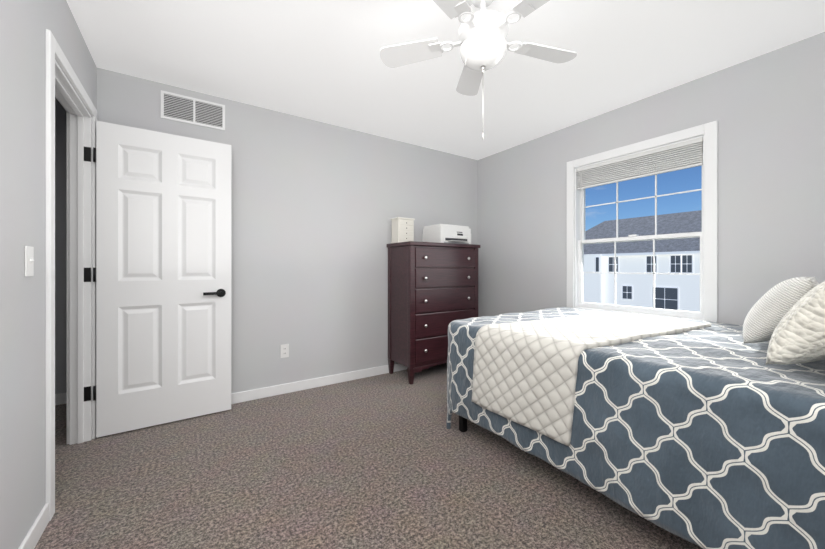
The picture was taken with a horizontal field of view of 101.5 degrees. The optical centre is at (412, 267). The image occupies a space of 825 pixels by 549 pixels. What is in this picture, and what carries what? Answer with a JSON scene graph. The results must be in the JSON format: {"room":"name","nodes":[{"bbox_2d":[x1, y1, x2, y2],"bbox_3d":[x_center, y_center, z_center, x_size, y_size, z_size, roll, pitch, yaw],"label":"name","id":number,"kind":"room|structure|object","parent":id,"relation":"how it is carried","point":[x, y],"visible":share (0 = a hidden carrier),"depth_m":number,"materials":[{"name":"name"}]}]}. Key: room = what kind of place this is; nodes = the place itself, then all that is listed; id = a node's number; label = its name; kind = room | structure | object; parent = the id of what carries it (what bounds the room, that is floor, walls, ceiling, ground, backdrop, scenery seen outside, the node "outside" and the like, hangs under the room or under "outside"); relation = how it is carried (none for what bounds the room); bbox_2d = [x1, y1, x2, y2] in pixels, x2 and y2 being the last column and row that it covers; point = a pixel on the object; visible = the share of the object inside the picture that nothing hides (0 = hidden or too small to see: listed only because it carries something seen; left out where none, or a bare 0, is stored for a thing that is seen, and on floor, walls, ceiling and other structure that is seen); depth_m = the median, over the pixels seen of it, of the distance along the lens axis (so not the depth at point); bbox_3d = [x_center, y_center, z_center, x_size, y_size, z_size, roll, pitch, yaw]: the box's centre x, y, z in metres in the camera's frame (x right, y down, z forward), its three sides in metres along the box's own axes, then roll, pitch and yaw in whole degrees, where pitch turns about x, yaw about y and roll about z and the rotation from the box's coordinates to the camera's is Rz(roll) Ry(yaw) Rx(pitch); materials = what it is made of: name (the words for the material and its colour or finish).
{"room":"bedroom","nodes":[
{"label":"bedroom","id":0,"kind":"room"},
{"bbox_2d":[0,0,96,548],"bbox_3d":[-1.192,-0.124,0.780,0.100,2.440,3.500,0,0,-34],"label":"wall","id":1,"kind":"structure","parent":0,"point":[25,25],"depth_m":1.25,"materials":[{"name":"paint"}]},
{"bbox_2d":[25,246,33,275],"bbox_3d":[-1.465,-0.024,1.295,0.015,0.114,0.070,0,0,-34],"label":"switch plate","id":2,"kind":"object","parent":1,"relation":"attached to","point":[29,260],"visible":0.98,"depth_m":1.29,"materials":[{"name":"white plastic"}]},
{"bbox_2d":[18,503,48,548],"bbox_3d":[-0.879,1.054,0.415,0.017,0.085,2.485,0,0,-34],"label":"baseboard","id":3,"kind":"structure","parent":1,"relation":"attached to","point":[34,533],"depth_m":1.34,"materials":[{"name":"white wood"}]},
{"bbox_2d":[45,29,96,520],"bbox_3d":[-1.869,0.035,1.795,0.132,2.122,0.904,0,0,-34],"label":"door frame","id":4,"kind":"structure","parent":1,"relation":"attached to","point":[80,257],"depth_m":2.09,"materials":[{"name":"white wood"}]},
{"bbox_2d":[93,121,230,437],"bbox_3d":[-1.715,0.074,2.372,0.776,2.020,0.143,0,0,-34],"label":"door","id":5,"kind":"structure","parent":1,"relation":"in","point":[162,274],"depth_m":2.33,"materials":[{"name":"white paint"}]},
{"bbox_2d":[55,99,65,393],"bbox_3d":[-3.123,-0.124,2.569,1.330,2.440,0.100,0,0,-34],"label":"wall","id":6,"kind":"structure","parent":0,"point":[60,248],"depth_m":2.70,"materials":[{"name":"grey paint"}]},
{"bbox_2d":[55,393,65,404],"bbox_3d":[-3.129,1.054,2.497,1.220,0.085,0.013,0,0,-34],"label":"baseboard","id":7,"kind":"structure","parent":6,"relation":"attached to","point":[60,398],"depth_m":2.69,"materials":[{"name":"white"}]},
{"bbox_2d":[97,68,477,392],"bbox_3d":[-0.674,-0.124,3.312,3.770,2.440,0.140,0,0,-34],"label":"wall","id":8,"kind":"structure","parent":0,"point":[317,207],"depth_m":3.05,"materials":[{"name":"paint"}]},
{"bbox_2d":[161,90,224,130],"bbox_3d":[-1.661,-1.189,2.565,0.410,0.200,0.007,0,0,-34],"label":"air vent","id":9,"kind":"object","parent":8,"relation":"in","point":[186,109],"visible":1,"depth_m":2.56,"materials":[{"name":"white metal"}]},
{"bbox_2d":[280,344,288,357],"bbox_3d":[-1.111,0.726,2.931,0.070,0.114,0.008,0,0,-34],"label":"electrical outlet plate","id":10,"kind":"object","parent":8,"relation":"attached to","point":[284,350],"visible":1,"depth_m":2.93,"materials":[{"name":"white plastic"}]},
{"bbox_2d":[231,363,406,403],"bbox_3d":[-0.646,1.054,3.234,3.530,0.085,0.020,0,0,-34],"label":"baseboard","id":11,"kind":"structure","parent":8,"relation":"attached to","point":[254,394],"depth_m":3.04,"materials":[{"name":"white wood"}]},
{"bbox_2d":[34,363,702,548],"bbox_3d":[0.335,1.156,1.797,3.770,0.120,3.780,0,0,-34],"label":"floor","id":12,"kind":"structure","parent":0,"point":[387,461],"depth_m":1.69,"materials":[{"name":"brown carpet"}]},
{"bbox_2d":[387,241,479,384],"bbox_3d":[0.236,0.426,3.542,0.908,1.340,0.462,0,0,-34],"label":"dresser","id":13,"kind":"object","parent":12,"relation":"on","point":[432,291],"visible":0.81,"depth_m":3.31,"materials":[{"name":"brown wood"}]},
{"bbox_2d":[391,217,414,242],"bbox_3d":[-0.099,-0.372,3.454,0.201,0.255,0.156,0,0,-34],"label":"jewelry box","id":14,"kind":"object","parent":13,"relation":"on","point":[402,229],"visible":0.98,"depth_m":3.40,"materials":[{"name":"white wood"}]},
{"bbox_2d":[422,224,470,243],"bbox_3d":[0.392,-0.350,3.664,0.425,0.211,0.385,0,0,-34],"label":"printer","id":15,"kind":"object","parent":13,"relation":"on","point":[445,233],"visible":0.85,"depth_m":3.55,"materials":[{"name":"white plastic"}]},
{"bbox_2d":[446,277,824,548],"bbox_3d":[1.392,0.619,1.889,1.583,1.196,2.111,0,0,-34],"label":"bed","id":16,"kind":"object","parent":12,"relation":"on","point":[706,434],"visible":1,"depth_m":1.28,"materials":[{"name":"blue fabric"}]},
{"bbox_2d":[471,313,711,446],"bbox_3d":[1.091,0.573,2.047,1.259,0.471,0.789,0,0,-34],"label":"throw","id":17,"kind":"object","parent":16,"relation":"on","point":[550,377],"depth_m":1.68,"materials":[{"name":"white fabric"}]},
{"bbox_2d":[66,0,824,159],"bbox_3d":[0.335,-1.404,1.797,3.770,0.120,3.780,0,0,-34],"label":"ceiling","id":18,"kind":"structure","parent":0,"point":[319,60],"depth_m":2.13,"materials":[{"name":"white paint"}]},
{"bbox_2d":[380,0,576,139],"bbox_3d":[0.367,-0.981,1.606,1.027,0.724,0.995,0,0,-34],"label":"ceiling fan","id":19,"kind":"object","parent":18,"relation":"hanging from","point":[482,36],"visible":1,"depth_m":1.62,"materials":[{"name":"white plastic"}]},
{"bbox_2d":[478,32,824,325],"bbox_3d":[1.845,-0.124,2.803,0.140,2.440,3.500,0,0,-34],"label":"wall","id":20,"kind":"structure","parent":0,"point":[766,111],"depth_m":2.27,"materials":[{"name":"paint"}]},
{"bbox_2d":[567,121,717,321],"bbox_3d":[1.838,-0.274,2.798,0.158,1.460,1.100,0,0,-34],"label":"window","id":21,"kind":"structure","parent":20,"relation":"in","point":[678,156],"depth_m":2.66,"materials":[{"name":"white"}]},
{"label":"outside","id":22,"kind":"structure","parent":0,"visible":0},
{"bbox_3d":[47.414,4.096,43.073,119.360,0.200,140.000,0,0,-34],"label":"lawn","id":23,"kind":"structure","parent":22,"visible":0},
{"bbox_2d":[584,210,701,311],"bbox_3d":[27.084,-0.754,33.134,13.120,9.500,24.900,0,0,-34],"label":"house","id":24,"kind":"structure","parent":23,"relation":"on","point":[672,284],"depth_m":31.80,"materials":[{"name":"grey"}]},
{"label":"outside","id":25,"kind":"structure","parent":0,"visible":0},
{"bbox_2d":[55,404,68,465],"bbox_3d":[-2.214,1.156,1.096,1.250,0.120,3.360,0,0,-34],"label":"floor carpet","id":26,"kind":"object","parent":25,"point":[61,446],"depth_m":2.25,"materials":[{"name":"brown carpet"}]}
]}

